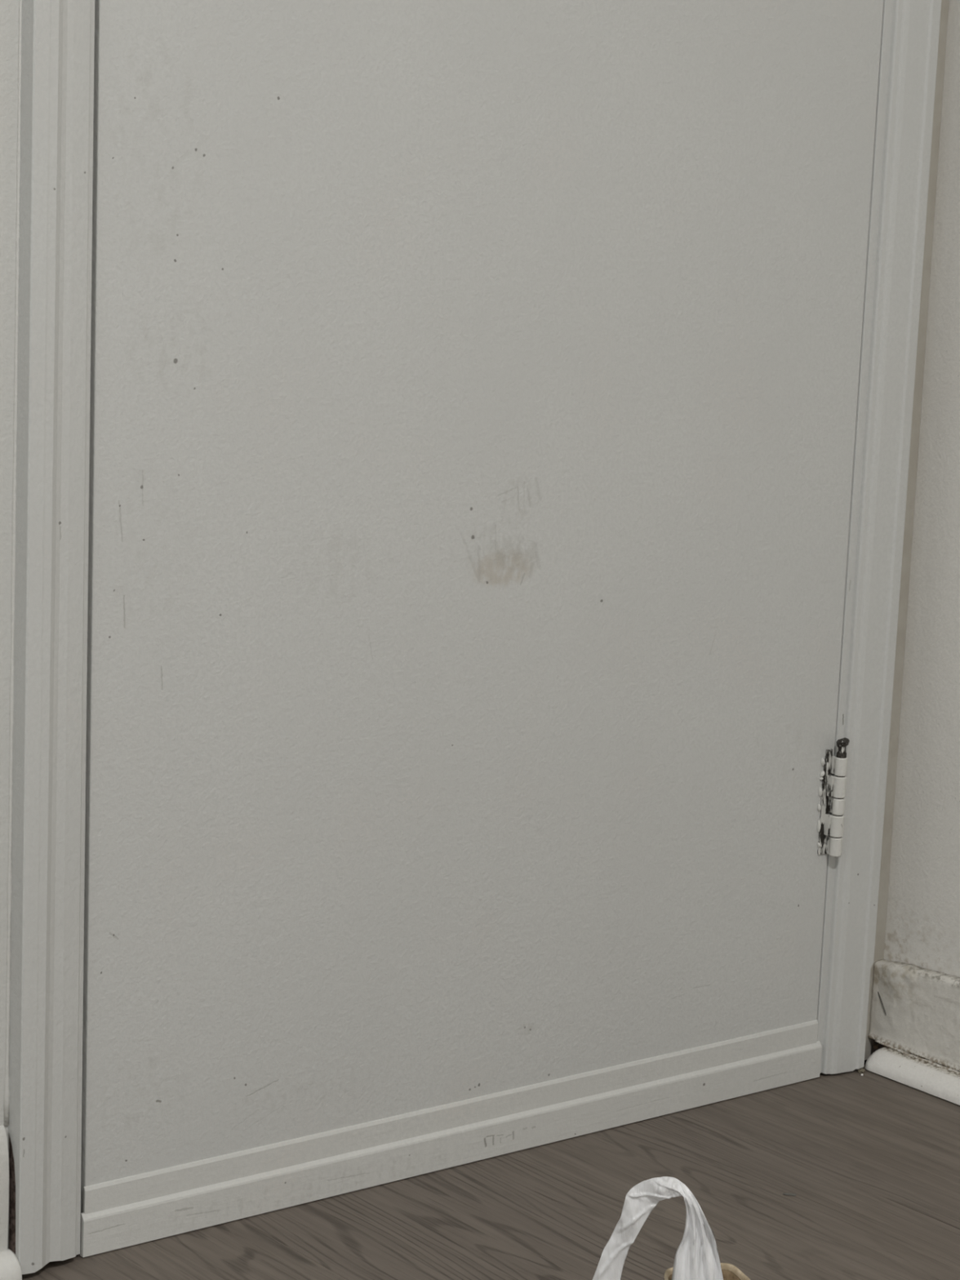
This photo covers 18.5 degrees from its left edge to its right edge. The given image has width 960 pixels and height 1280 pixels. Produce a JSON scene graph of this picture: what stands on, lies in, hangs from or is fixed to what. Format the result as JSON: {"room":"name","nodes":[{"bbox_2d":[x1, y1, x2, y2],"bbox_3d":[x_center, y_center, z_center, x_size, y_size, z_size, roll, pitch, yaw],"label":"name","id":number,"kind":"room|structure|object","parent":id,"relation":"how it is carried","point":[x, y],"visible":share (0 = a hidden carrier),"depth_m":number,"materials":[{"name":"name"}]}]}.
{"room":"home entryway","nodes":[
{"label":"home entryway","id":0,"kind":"room"},
{"bbox_2d":[0,0,949,1140],"bbox_3d":[-0.844,-0.703,1.538,3.151,2.450,0.122,-6,13,-38],"label":"wall","id":1,"kind":"structure","parent":0,"point":[11,11],"depth_m":2.05,"materials":[{"name":"paint"}]},
{"bbox_2d":[0,1124,8,1251],"bbox_3d":[-1.209,0.493,1.415,2.234,0.114,0.009,-6,13,-38],"label":"baseboard","id":2,"kind":"structure","parent":1,"relation":"attached to","point":[4,1157],"depth_m":2.10,"materials":[{"name":"paint"}]},
{"bbox_2d":[0,1133,22,1279],"bbox_3d":[-1.202,0.497,1.410,2.239,0.107,0.022,-6,13,-38],"label":"quarter round","id":3,"kind":"object","parent":1,"relation":"attached to","point":[10,1267],"visible":1,"depth_m":2.11,"materials":[{"name":"paint"}]},
{"bbox_2d":[7,0,94,1274],"bbox_3d":[-0.297,-0.592,1.995,0.084,2.107,0.128,-6,13,-38],"label":"door frame","id":4,"kind":"structure","parent":1,"relation":"attached to","point":[55,84],"depth_m":2.04,"materials":[{"name":"paint"}]},
{"bbox_2d":[80,0,883,1257],"bbox_3d":[0.037,-0.573,2.225,0.774,2.019,0.052,-6,13,-38],"label":"door","id":5,"kind":"structure","parent":1,"relation":"in","point":[474,384],"depth_m":2.28,"materials":[{"name":"paint"}]},
{"bbox_2d":[817,0,941,1074],"bbox_3d":[0.336,-0.658,2.504,0.063,2.108,0.123,-6,13,-38],"label":"door frame","id":6,"kind":"structure","parent":1,"relation":"attached to","point":[915,31],"depth_m":2.56,"materials":[{"name":"paint"}]},
{"bbox_2d":[22,1059,959,1279],"bbox_3d":[0.332,0.851,0.271,3.351,0.050,4.880,-6,13,-38],"label":"floor","id":7,"kind":"structure","parent":0,"point":[870,1161],"depth_m":2.30,"materials":[{"name":"grey"}]},
{"bbox_2d":[592,1176,723,1279],"bbox_3d":[0.148,0.423,1.951,0.187,0.169,0.168,-6,13,-38],"label":"plastic bag","id":8,"kind":"object","parent":7,"relation":"on","point":[696,1255],"visible":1,"depth_m":1.91,"materials":[{"name":"white plastic"}]},
{"bbox_2d":[663,1262,750,1279],"bbox_3d":[0.150,0.462,1.962,0.058,0.082,0.058,-6,13,-38],"label":"bundle","id":9,"kind":"object","parent":8,"relation":"in","point":[730,1272],"visible":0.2,"depth_m":1.97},
{"bbox_2d":[782,1192,795,1195],"bbox_3d":[0.246,0.441,2.347,0.011,0.002,0.002,3,10,4],"label":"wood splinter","id":10,"kind":"object","parent":7,"relation":"on","point":[785,1193],"visible":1,"depth_m":2.35,"materials":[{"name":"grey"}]},
{"bbox_2d":[857,1067,865,1073],"bbox_3d":[0.343,0.387,2.658,0.007,0.003,0.009,7,11,22],"label":"clump","id":11,"kind":"object","parent":7,"relation":"on","point":[860,1070],"visible":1,"depth_m":2.65,"materials":[{"name":"grey"}]},
{"bbox_2d":[864,1046,959,1105],"bbox_3d":[1.354,0.641,1.455,0.024,0.019,3.194,-6,13,-38],"label":"quarter round","id":12,"kind":"object","parent":7,"relation":"on","point":[887,1062],"visible":1,"depth_m":2.62,"materials":[{"name":"paint"}]},
{"bbox_2d":[883,0,959,977],"bbox_3d":[1.423,-0.570,1.332,0.100,2.450,3.320,-6,13,-38],"label":"wall","id":13,"kind":"structure","parent":0,"point":[922,923],"depth_m":2.60,"materials":[{"name":"paint"}]},
{"bbox_2d":[867,959,959,1075],"bbox_3d":[1.364,0.599,1.464,0.017,0.101,3.209,-6,13,-38],"label":"baseboard","id":14,"kind":"structure","parent":13,"relation":"attached to","point":[915,1010],"depth_m":2.64,"materials":[{"name":"paint"}]}
]}

